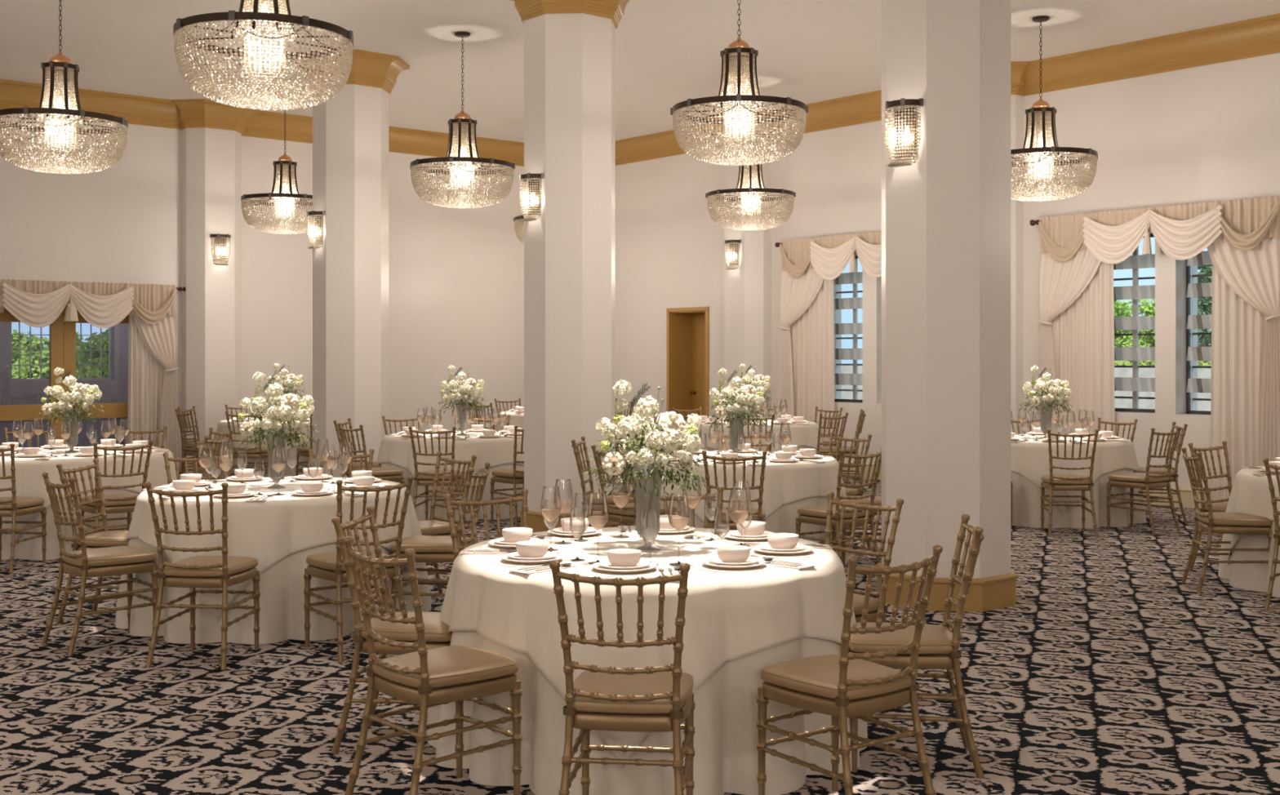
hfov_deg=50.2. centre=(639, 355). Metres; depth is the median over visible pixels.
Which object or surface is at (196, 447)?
seat cushion
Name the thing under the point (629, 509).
seat cushion
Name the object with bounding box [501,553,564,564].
dinner plate
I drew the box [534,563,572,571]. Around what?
spoon
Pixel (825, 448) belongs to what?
seat cushion
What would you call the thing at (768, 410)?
dining chair
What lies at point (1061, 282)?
curtain
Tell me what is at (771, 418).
dining chair
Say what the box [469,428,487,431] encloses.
plate
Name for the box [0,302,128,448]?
window frame
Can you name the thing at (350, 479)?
plate
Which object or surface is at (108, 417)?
wine glass
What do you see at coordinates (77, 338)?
shrub
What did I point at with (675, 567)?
spoon
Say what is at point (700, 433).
bowl
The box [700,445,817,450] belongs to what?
tablecloth
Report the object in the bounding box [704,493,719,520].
bowl
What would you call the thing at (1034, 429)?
bowl
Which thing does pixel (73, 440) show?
vase
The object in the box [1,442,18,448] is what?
bowl
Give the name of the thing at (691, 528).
dinner plate
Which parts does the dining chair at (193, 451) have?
leg, rail, rail, rail, rail, leg, seat frame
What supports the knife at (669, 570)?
on the napkin at (675, 571)
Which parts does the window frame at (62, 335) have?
kick panel, rail, rail, rail, kick panel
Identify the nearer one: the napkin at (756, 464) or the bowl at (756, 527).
the bowl at (756, 527)
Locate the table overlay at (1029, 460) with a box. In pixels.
[1010,435,1143,515]
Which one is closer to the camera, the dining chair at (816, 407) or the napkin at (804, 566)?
the napkin at (804, 566)
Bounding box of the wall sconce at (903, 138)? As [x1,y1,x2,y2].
[884,97,923,167]
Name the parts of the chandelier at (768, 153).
chain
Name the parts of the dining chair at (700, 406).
rail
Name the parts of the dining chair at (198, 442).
leg, rail, leg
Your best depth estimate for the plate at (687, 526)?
6.11 m
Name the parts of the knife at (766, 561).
handle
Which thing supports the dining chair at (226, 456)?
on the floor
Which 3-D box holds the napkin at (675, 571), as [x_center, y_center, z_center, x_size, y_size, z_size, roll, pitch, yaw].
[0.112,0.801,5.000,0.105,0.004,0.250,0,0,-3]
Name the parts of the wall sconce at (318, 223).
plate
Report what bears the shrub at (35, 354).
on the ground
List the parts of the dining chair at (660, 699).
leg, leg, rail, rail, rail, rail, seat frame, leg, leg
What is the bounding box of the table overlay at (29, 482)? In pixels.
[0,446,177,541]
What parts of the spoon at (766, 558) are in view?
handle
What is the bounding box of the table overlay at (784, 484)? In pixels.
[622,451,852,531]
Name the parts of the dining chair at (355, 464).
leg, rail, leg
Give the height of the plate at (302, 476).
0.018 m
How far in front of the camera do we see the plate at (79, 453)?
10.78 m
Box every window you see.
[11,322,48,380]
[75,323,111,379]
[833,255,862,402]
[1113,234,1155,413]
[1186,250,1212,414]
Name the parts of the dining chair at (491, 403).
leg, leg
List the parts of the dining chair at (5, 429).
leg, rail, leg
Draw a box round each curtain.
[128,315,166,448]
[133,301,181,471]
[777,249,823,418]
[789,279,834,441]
[1035,239,1101,433]
[1051,261,1115,435]
[1206,215,1279,466]
[1210,262,1266,502]
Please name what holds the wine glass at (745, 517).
on the tablecloth at (729, 617)
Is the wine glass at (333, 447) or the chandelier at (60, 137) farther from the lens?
the chandelier at (60, 137)
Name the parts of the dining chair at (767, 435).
leg, rail, leg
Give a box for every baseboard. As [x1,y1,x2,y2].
[182,460,209,475]
[621,446,1211,508]
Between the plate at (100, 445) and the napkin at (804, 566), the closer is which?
the napkin at (804, 566)
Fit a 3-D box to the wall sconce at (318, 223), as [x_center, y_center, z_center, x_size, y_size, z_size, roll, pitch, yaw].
[-3.582,-1.375,15.010,0.130,0.406,0.276,0,0,-40]
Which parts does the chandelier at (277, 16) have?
bulb, bulb, bulb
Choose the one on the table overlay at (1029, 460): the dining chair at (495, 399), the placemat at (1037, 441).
the placemat at (1037, 441)
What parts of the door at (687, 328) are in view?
handle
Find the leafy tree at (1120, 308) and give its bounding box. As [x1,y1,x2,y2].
[1113,299,1141,364]
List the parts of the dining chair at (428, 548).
leg, seat frame, leg, rail, rail, rail, rail, leg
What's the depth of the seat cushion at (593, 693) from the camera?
4.31 m
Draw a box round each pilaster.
[182,127,241,458]
[724,137,771,417]
[1010,94,1023,434]
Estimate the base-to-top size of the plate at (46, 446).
0.018 m
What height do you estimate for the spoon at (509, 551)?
0.008 m
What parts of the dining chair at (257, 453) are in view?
leg, rail, rail, rail, seat frame, leg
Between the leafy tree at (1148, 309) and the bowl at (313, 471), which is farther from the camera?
the leafy tree at (1148, 309)
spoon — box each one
[472,550,517,552]
[532,536,545,538]
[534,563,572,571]
[673,566,680,573]
[762,557,801,564]
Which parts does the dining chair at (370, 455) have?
leg, rail, leg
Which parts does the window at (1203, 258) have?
pane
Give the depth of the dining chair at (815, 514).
9.42 m
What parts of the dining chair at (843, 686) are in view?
leg, leg, seat frame, leg, rail, rail, rail, rail, leg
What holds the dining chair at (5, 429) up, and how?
on the floor
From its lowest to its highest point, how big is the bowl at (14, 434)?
0.144 m
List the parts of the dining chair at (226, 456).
leg, rail, leg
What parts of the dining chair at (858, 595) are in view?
leg, rail, rail, rail, seat frame, rail, leg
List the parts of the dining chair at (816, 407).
leg, rail, leg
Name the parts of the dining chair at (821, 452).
leg, rail, rail, rail, rail, leg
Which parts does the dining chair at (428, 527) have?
leg, rail, rail, seat frame, rail, rail, leg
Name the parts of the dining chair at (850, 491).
leg, rail, rail, rail, leg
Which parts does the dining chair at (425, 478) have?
leg, leg, rail, rail, rail, rail, seat frame, leg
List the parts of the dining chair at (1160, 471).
leg, rail, leg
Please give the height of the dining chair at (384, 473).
0.934 m
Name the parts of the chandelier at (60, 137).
bulb, chain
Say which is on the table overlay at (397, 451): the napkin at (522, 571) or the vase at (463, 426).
the vase at (463, 426)
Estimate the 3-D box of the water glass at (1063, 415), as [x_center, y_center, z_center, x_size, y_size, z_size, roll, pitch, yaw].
[4.198,0.701,13.488,0.062,0.205,0.062,0,0,-35]
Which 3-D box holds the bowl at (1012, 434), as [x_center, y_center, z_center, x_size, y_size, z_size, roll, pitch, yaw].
[3.468,0.758,12.878,0.128,0.056,0.128,0,0,-36]
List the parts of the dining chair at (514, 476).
leg, seat frame, leg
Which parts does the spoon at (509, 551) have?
handle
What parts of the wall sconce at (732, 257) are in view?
plate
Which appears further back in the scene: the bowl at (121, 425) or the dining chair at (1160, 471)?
the dining chair at (1160, 471)
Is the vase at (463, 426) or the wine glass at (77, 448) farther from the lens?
the vase at (463, 426)
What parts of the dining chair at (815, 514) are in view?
leg, seat frame, leg, leg, rail, rail, rail, rail, leg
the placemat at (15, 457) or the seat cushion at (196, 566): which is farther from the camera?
the placemat at (15, 457)
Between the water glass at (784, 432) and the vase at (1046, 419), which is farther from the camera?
the vase at (1046, 419)
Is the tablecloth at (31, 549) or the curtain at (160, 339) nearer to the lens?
the tablecloth at (31, 549)
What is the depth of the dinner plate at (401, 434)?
13.34 m
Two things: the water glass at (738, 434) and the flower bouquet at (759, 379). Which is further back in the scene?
the flower bouquet at (759, 379)
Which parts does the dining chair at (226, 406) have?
rail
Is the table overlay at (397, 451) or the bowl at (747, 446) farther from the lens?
the table overlay at (397, 451)
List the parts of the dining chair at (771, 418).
rail, rail, leg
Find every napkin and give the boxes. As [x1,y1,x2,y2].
[34,456,60,459]
[151,450,169,452]
[157,495,204,498]
[200,480,230,484]
[245,496,274,501]
[280,475,296,479]
[331,492,364,497]
[454,437,467,439]
[458,549,516,555]
[509,563,576,574]
[531,533,559,540]
[617,525,637,533]
[654,568,680,577]
[708,532,724,536]
[713,450,728,453]
[745,462,760,466]
[761,559,815,569]
[801,461,823,462]
[811,544,832,548]
[1253,473,1279,475]
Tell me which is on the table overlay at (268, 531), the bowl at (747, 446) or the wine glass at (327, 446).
the wine glass at (327, 446)
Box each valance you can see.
[0,279,177,328]
[779,231,881,279]
[1038,195,1279,263]
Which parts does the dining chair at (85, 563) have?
leg, rail, rail, rail, rail, leg, seat frame, leg, leg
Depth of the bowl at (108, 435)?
11.12 m
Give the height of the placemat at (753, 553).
0.003 m
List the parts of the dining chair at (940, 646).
leg, seat frame, rail, leg, rail, rail, leg, rail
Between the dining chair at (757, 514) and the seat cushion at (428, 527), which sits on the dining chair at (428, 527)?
the seat cushion at (428, 527)
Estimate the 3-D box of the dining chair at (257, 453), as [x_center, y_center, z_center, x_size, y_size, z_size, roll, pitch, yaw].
[-4.460,1.101,15.715,0.435,0.934,0.527,0,0,9]
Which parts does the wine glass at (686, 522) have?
stem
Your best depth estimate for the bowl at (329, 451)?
8.57 m
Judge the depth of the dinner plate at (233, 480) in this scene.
8.63 m
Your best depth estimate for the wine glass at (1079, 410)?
13.33 m
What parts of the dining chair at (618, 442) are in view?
leg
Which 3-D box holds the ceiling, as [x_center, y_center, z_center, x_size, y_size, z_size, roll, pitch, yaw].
[-0.547,-3.285,7.445,28.558,0.001,29.190,0,0,0]
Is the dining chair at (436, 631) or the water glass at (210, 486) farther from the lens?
the water glass at (210, 486)
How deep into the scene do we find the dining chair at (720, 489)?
6.59 m
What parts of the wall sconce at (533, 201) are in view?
bulb, plate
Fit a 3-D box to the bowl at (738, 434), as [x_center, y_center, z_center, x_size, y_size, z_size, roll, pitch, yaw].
[0.762,0.658,10.300,0.062,0.120,0.062,0,0,0]
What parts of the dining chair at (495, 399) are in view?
leg, rail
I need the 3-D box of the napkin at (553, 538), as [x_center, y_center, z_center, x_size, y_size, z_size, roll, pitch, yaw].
[-0.475,0.801,6.037,0.250,0.004,0.105,0,0,42]
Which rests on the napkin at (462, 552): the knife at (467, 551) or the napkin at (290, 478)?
the knife at (467, 551)
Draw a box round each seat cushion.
[0,497,44,510]
[62,546,156,567]
[76,530,128,547]
[81,493,137,506]
[163,555,257,577]
[183,444,214,451]
[186,440,213,445]
[233,446,267,453]
[296,445,310,452]
[306,549,393,571]
[345,462,381,469]
[348,466,403,476]
[360,612,452,642]
[372,645,518,688]
[391,535,474,553]
[417,470,465,479]
[417,520,457,535]
[491,468,524,478]
[573,671,693,714]
[586,493,634,505]
[608,502,676,516]
[711,507,765,522]
[760,654,911,700]
[797,504,871,519]
[815,449,839,457]
[820,446,854,453]
[840,496,881,506]
[844,487,859,496]
[848,622,953,654]
[852,593,879,615]
[1041,474,1089,484]
[1107,472,1168,483]
[1133,466,1174,475]
[1196,511,1272,526]
[1204,502,1227,512]
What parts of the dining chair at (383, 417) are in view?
leg, rail, leg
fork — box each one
[466,549,515,551]
[517,564,549,570]
[658,568,664,576]
[765,561,798,567]
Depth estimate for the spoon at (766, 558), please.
5.31 m
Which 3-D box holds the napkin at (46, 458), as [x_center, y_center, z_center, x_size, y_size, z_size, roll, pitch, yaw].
[-4.621,0.801,10.660,0.105,0.004,0.250,0,0,-3]
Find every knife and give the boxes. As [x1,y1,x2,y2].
[466,551,506,551]
[524,564,560,571]
[667,568,672,575]
[765,560,802,565]
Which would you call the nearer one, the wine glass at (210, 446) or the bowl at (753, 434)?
the wine glass at (210, 446)
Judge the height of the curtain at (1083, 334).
3.013 m
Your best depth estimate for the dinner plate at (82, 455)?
10.76 m
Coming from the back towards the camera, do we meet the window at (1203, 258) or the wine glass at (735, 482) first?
the window at (1203, 258)
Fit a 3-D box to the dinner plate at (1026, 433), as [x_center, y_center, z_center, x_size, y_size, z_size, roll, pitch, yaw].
[4.012,0.791,13.747,0.244,0.018,0.244,0,0,10]
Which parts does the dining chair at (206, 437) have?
leg, rail, rail, leg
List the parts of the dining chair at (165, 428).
leg, rail, leg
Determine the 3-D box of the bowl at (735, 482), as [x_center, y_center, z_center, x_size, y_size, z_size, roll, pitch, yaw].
[0.426,0.604,5.756,0.083,0.144,0.083,0,0,0]
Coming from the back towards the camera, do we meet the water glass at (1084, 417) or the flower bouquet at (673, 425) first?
the water glass at (1084, 417)
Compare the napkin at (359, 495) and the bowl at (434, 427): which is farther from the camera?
the bowl at (434, 427)
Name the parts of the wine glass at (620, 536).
stem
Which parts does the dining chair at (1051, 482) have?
leg, leg, seat frame, rail, rail, rail, rail, leg, leg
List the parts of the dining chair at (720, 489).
rail, leg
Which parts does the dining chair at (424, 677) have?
leg, rail, rail, rail, rail, leg, seat frame, leg, leg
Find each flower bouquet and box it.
[40,367,104,425]
[233,371,318,453]
[264,363,305,402]
[437,364,486,412]
[586,378,714,497]
[702,368,771,431]
[733,364,774,402]
[1017,365,1075,416]
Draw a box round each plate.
[14,453,48,457]
[17,453,44,455]
[40,445,68,448]
[43,444,66,447]
[71,453,104,457]
[75,452,102,454]
[93,444,123,447]
[97,444,120,446]
[117,449,147,453]
[162,488,205,492]
[166,487,201,491]
[169,481,211,487]
[195,480,207,484]
[213,492,257,497]
[217,490,252,495]
[224,476,264,481]
[228,475,260,479]
[289,490,333,496]
[293,475,332,479]
[293,488,328,493]
[297,474,328,478]
[342,478,382,483]
[346,477,377,481]
[346,483,380,487]
[399,434,423,437]
[401,433,421,435]
[432,435,457,438]
[466,429,488,431]
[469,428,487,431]
[476,435,501,438]
[479,434,498,436]
[488,539,545,548]
[493,537,540,545]
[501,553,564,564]
[503,433,524,435]
[506,551,557,560]
[547,528,602,537]
[553,526,596,533]
[591,562,657,573]
[598,560,650,569]
[658,526,694,534]
[659,524,688,531]
[701,558,765,568]
[707,556,759,565]
[712,460,742,463]
[723,532,767,541]
[728,449,757,453]
[728,530,773,537]
[730,448,754,451]
[752,545,813,555]
[758,543,807,551]
[767,458,799,462]
[770,457,796,460]
[773,422,792,424]
[777,450,799,453]
[787,421,808,422]
[791,455,823,458]
[795,454,820,457]
[1026,432,1044,435]
[1040,439,1066,442]
[1042,438,1064,440]
[1082,438,1108,441]
[1084,437,1106,439]
[1101,436,1119,439]
[1257,468,1279,473]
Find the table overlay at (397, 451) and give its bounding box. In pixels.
[376,431,524,507]
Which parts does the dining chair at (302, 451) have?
leg, seat frame, leg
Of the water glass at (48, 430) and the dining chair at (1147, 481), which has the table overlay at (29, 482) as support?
the water glass at (48, 430)
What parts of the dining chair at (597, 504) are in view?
rail, leg, rail, rail, leg, seat frame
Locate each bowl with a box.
[0,445,7,452]
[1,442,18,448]
[12,419,22,437]
[22,447,39,454]
[33,417,44,435]
[47,430,55,444]
[48,440,63,445]
[60,421,71,439]
[78,419,82,433]
[80,446,93,453]
[100,420,111,438]
[100,439,115,445]
[114,425,122,439]
[125,444,142,450]
[132,440,148,445]
[172,480,195,489]
[179,473,201,483]
[198,444,212,468]
[204,453,215,474]
[220,440,233,464]
[227,483,246,493]
[234,468,253,478]
[236,450,247,470]
[253,458,264,479]
[271,447,285,472]
[287,448,297,468]
[300,481,323,492]
[302,467,323,476]
[315,439,328,462]
[321,444,335,469]
[328,450,337,470]
[337,453,347,473]
[338,441,352,465]
[351,470,372,477]
[352,475,374,486]
[402,426,415,432]
[404,429,418,434]
[426,415,433,427]
[430,425,443,430]
[433,408,441,424]
[440,430,451,435]
[453,416,460,428]
[464,409,472,424]
[471,424,484,429]
[481,406,489,420]
[482,430,495,435]
[497,407,506,422]
[502,527,532,542]
[503,426,514,431]
[505,550,517,552]
[509,427,521,433]
[515,540,548,558]
[516,407,524,410]
[540,486,560,522]
[543,499,558,529]
[553,479,573,513]
[560,517,589,532]
[560,563,572,566]
[569,507,585,538]
[573,493,587,520]
[586,492,608,529]
[607,548,641,567]
[611,475,630,507]
[642,511,658,542]
[659,515,681,528]
[668,493,689,531]
[671,450,684,457]
[682,475,701,509]
[698,433,706,449]
[701,415,710,420]
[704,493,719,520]
[708,425,719,444]
[709,417,720,422]
[713,420,724,438]
[716,545,750,563]
[720,453,737,457]
[728,488,749,524]
[732,480,751,515]
[736,520,765,535]
[737,434,745,450]
[737,499,752,528]
[742,443,751,449]
[750,425,760,444]
[752,420,762,438]
[760,400,768,413]
[762,557,773,559]
[764,429,772,444]
[767,533,799,549]
[775,452,791,459]
[777,417,787,422]
[780,400,786,412]
[781,414,791,419]
[782,444,797,452]
[792,416,804,421]
[799,448,816,456]
[1010,432,1014,438]
[1017,408,1026,422]
[1022,418,1028,431]
[1030,415,1036,427]
[1031,411,1040,426]
[1031,427,1042,432]
[1046,433,1060,439]
[1066,411,1075,426]
[1075,428,1088,434]
[1078,409,1087,424]
[1084,417,1090,429]
[1087,433,1102,439]
[1098,431,1112,436]
[1268,461,1279,469]
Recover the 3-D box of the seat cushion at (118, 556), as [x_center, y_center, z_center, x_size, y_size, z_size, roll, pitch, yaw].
[-2.890,1.092,7.443,0.430,0.064,0.393,0,0,-42]
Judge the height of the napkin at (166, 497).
0.004 m
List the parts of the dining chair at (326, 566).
leg, leg, seat frame, rail, rail, rail, rail, leg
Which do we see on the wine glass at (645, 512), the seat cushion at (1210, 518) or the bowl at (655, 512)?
the bowl at (655, 512)
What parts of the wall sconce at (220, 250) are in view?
plate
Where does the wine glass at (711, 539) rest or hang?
on the tablecloth at (729, 617)
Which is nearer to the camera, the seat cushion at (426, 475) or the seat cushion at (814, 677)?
the seat cushion at (814, 677)
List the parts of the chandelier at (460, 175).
chain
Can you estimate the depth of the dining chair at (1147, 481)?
12.09 m
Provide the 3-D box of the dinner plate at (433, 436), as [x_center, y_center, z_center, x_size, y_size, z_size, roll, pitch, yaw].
[-1.882,0.791,13.203,0.244,0.018,0.244,0,0,10]
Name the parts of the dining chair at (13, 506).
leg, rail, rail, rail, rail, leg, seat frame, leg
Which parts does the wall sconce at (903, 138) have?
bulb, plate, bulb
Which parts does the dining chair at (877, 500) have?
leg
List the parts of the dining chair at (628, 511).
leg, rail, rail, rail, rail, leg, seat frame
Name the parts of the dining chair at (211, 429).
leg, rail, leg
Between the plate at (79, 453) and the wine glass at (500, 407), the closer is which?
the plate at (79, 453)
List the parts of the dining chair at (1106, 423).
leg, rail, leg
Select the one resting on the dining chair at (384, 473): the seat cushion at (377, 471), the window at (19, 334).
the seat cushion at (377, 471)
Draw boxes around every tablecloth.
[1,488,139,559]
[115,537,431,644]
[208,443,310,479]
[380,462,524,520]
[426,631,867,794]
[440,527,856,767]
[623,496,852,564]
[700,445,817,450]
[1010,468,1146,528]
[1217,519,1279,597]
[1226,466,1279,566]
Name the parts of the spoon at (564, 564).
handle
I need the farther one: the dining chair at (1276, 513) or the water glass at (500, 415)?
the water glass at (500, 415)
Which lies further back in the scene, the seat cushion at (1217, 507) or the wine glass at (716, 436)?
the wine glass at (716, 436)
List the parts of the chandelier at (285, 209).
chain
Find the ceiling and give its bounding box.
[0,0,1279,142]
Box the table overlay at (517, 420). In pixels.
[496,410,617,448]
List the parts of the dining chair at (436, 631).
leg, rail, rail, rail, rail, leg, seat frame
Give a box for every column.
[291,48,409,477]
[510,0,629,533]
[875,0,1017,612]
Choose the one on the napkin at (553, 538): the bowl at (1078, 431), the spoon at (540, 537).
the spoon at (540, 537)
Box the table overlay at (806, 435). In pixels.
[681,419,822,452]
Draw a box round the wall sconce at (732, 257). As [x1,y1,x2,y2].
[724,239,741,270]
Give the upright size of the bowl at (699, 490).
0.144 m
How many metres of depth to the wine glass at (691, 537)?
6.01 m
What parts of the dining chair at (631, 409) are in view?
leg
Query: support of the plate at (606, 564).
on the dinner plate at (595, 566)
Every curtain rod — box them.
[176,286,186,291]
[774,242,782,247]
[1029,219,1041,226]
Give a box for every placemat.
[9,455,49,458]
[40,447,74,449]
[67,455,107,457]
[115,452,153,454]
[164,484,216,488]
[206,494,262,500]
[222,479,269,483]
[284,493,337,498]
[288,477,337,481]
[342,480,386,484]
[473,436,503,438]
[480,543,553,550]
[493,557,571,567]
[541,532,608,539]
[583,566,661,577]
[635,529,701,537]
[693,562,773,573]
[708,462,746,465]
[716,537,768,543]
[728,451,761,453]
[749,549,820,558]
[765,461,804,463]
[791,457,826,460]
[1037,440,1067,443]
[1078,440,1111,442]
[1253,471,1273,473]
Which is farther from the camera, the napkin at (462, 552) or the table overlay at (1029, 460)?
the table overlay at (1029, 460)
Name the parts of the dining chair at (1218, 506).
leg, rail, rail, rail, rail, leg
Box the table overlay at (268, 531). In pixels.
[126,477,425,621]
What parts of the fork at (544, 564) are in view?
handle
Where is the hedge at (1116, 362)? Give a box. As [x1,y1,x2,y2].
[1114,360,1211,366]
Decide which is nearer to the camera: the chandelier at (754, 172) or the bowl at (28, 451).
the bowl at (28, 451)
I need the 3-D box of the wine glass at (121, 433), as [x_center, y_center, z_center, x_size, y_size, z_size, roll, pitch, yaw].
[-4.307,0.667,11.416,0.083,0.272,0.083,0,0,10]
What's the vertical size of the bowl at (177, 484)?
0.056 m
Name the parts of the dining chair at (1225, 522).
rail, leg, rail, rail, rail, leg, seat frame, leg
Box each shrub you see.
[11,328,36,378]
[11,332,48,378]
[75,328,108,377]
[75,331,96,357]
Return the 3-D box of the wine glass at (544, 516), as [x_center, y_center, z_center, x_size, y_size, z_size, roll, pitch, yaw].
[-0.360,0.667,5.524,0.083,0.272,0.083,0,0,10]
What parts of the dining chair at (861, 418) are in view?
leg, leg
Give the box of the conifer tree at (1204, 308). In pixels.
[1197,264,1212,364]
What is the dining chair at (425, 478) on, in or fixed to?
on the floor
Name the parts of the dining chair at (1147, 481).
leg, leg, seat frame, leg, rail, rail, rail, rail, leg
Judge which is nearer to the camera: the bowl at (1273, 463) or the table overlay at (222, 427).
the bowl at (1273, 463)
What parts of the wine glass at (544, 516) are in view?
stem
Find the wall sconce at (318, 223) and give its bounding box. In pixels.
[306,210,324,248]
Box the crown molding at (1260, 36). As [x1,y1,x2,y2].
[0,13,1279,166]
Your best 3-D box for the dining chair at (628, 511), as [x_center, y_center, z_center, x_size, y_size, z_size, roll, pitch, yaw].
[-0.039,1.101,9.698,0.527,0.934,0.435,0,0,-44]
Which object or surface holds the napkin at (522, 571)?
on the tablecloth at (729, 617)
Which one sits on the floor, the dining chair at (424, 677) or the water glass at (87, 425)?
the dining chair at (424, 677)
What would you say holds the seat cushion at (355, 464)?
on the dining chair at (355, 464)
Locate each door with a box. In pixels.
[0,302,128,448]
[666,306,709,444]
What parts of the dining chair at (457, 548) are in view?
leg, rail, rail, leg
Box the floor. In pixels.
[0,457,1279,794]
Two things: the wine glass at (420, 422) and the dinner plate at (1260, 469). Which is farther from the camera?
the wine glass at (420, 422)
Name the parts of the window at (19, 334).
frame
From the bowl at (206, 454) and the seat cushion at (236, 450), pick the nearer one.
the bowl at (206, 454)
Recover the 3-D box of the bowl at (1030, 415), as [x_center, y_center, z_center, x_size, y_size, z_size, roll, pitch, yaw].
[3.913,0.658,13.600,0.062,0.120,0.062,0,0,0]
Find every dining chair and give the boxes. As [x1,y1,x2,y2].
[0,443,46,573]
[3,426,57,448]
[41,471,159,656]
[56,458,128,622]
[79,440,153,535]
[117,426,167,448]
[144,481,260,670]
[162,450,230,484]
[174,408,225,478]
[177,405,213,479]
[179,427,232,479]
[199,433,230,479]
[224,404,257,417]
[225,411,267,476]
[295,413,312,475]
[303,475,413,662]
[308,448,374,477]
[331,505,452,754]
[333,417,381,477]
[337,422,404,484]
[342,536,522,794]
[382,414,421,435]
[391,462,490,608]
[408,426,465,524]
[417,451,476,593]
[443,488,528,559]
[467,400,476,424]
[469,414,510,431]
[473,402,495,430]
[490,425,524,527]
[493,398,520,417]
[549,560,695,794]
[571,436,634,527]
[591,444,676,528]
[614,433,657,524]
[615,398,635,420]
[615,405,641,454]
[649,409,685,449]
[660,486,724,528]
[662,411,713,451]
[671,405,701,420]
[702,449,767,529]
[720,430,770,451]
[742,413,774,451]
[755,544,942,794]
[760,405,775,419]
[795,447,881,563]
[814,406,843,446]
[815,412,848,484]
[820,408,866,492]
[824,492,903,709]
[827,431,871,548]
[840,496,881,566]
[848,514,984,778]
[1010,420,1039,434]
[1010,475,1013,528]
[1040,428,1098,537]
[1097,417,1137,443]
[1106,426,1181,535]
[1133,422,1187,524]
[1181,448,1272,593]
[1187,440,1231,571]
[1262,458,1279,610]
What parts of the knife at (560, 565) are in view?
handle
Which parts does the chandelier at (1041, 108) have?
chain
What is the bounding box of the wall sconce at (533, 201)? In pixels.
[519,173,543,221]
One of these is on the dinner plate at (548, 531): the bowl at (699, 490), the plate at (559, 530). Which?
the plate at (559, 530)
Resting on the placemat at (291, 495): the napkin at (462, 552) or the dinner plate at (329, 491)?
the dinner plate at (329, 491)
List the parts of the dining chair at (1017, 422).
rail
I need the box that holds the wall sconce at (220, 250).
[209,233,231,265]
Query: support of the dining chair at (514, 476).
on the floor
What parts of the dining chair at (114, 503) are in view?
leg, leg, seat frame, rail, rail, rail, rail, leg, leg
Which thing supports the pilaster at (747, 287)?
attached to the wall at (1208, 133)
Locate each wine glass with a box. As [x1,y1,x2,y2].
[12,419,22,453]
[22,421,34,439]
[33,417,44,450]
[60,421,71,456]
[73,419,82,449]
[100,420,111,454]
[106,417,117,434]
[119,418,129,435]
[198,444,212,490]
[218,446,233,482]
[220,440,233,485]
[271,447,285,495]
[315,439,328,483]
[321,444,335,491]
[338,441,352,485]
[417,408,425,423]
[425,407,433,424]
[433,408,441,435]
[464,409,472,437]
[481,406,489,433]
[491,408,500,423]
[497,407,506,434]
[540,486,560,554]
[553,479,573,544]
[586,492,608,564]
[611,475,630,538]
[668,493,689,565]
[682,475,701,539]
[708,425,719,462]
[713,420,724,454]
[728,488,749,545]
[732,480,751,546]
[750,425,760,462]
[752,420,762,454]
[760,400,768,424]
[779,422,790,440]
[779,424,790,443]
[780,400,786,417]
[1017,408,1026,435]
[1031,411,1040,440]
[1051,410,1058,426]
[1066,411,1075,440]
[1078,409,1087,437]
[1084,410,1094,426]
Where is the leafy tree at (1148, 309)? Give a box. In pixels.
[1120,298,1155,365]
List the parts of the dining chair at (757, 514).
leg, rail, rail, rail, rail, seat frame, leg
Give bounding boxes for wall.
[0,113,524,458]
[0,321,128,405]
[615,53,1279,488]
[841,365,1211,411]
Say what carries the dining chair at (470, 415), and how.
on the floor
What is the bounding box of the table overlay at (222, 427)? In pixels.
[215,418,310,475]
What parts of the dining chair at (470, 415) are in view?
leg, rail, leg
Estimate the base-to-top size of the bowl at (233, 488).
0.056 m
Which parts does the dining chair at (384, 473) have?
leg, rail, rail, rail, rail, leg, seat frame, leg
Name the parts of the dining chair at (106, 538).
leg, rail, rail, seat frame, rail, rail, leg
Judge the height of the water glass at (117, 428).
0.205 m
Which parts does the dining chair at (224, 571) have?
leg, rail, rail, rail, rail, leg, seat frame, leg, leg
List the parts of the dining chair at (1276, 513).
rail, rail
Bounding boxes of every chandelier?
[0,0,128,174]
[173,0,353,110]
[240,90,312,234]
[409,31,515,208]
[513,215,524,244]
[670,0,808,165]
[705,106,795,230]
[1010,15,1097,201]
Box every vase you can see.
[62,408,80,453]
[264,426,288,488]
[282,390,291,419]
[454,398,469,435]
[630,460,665,551]
[727,410,745,457]
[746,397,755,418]
[1039,400,1053,438]
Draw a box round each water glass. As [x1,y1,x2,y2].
[17,429,26,444]
[18,427,26,453]
[47,426,54,450]
[47,430,55,456]
[86,425,93,439]
[88,429,97,444]
[114,425,122,448]
[115,427,124,441]
[204,453,215,488]
[209,457,221,479]
[236,450,247,484]
[253,458,264,495]
[287,448,297,482]
[307,457,318,478]
[328,450,337,484]
[337,453,347,486]
[426,415,433,436]
[453,416,460,437]
[484,415,490,427]
[498,414,505,435]
[543,499,558,551]
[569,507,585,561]
[573,493,588,542]
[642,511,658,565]
[694,429,702,455]
[698,433,706,461]
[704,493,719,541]
[714,506,729,546]
[737,434,745,457]
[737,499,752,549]
[764,429,772,455]
[773,433,780,449]
[783,431,791,446]
[1022,418,1028,440]
[1030,415,1036,435]
[1055,418,1062,431]
[1062,415,1068,428]
[1081,418,1088,433]
[1084,417,1090,437]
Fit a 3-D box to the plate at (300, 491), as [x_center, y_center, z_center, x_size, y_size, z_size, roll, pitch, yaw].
[-1.878,0.784,7.818,0.196,0.018,0.196,0,0,-35]

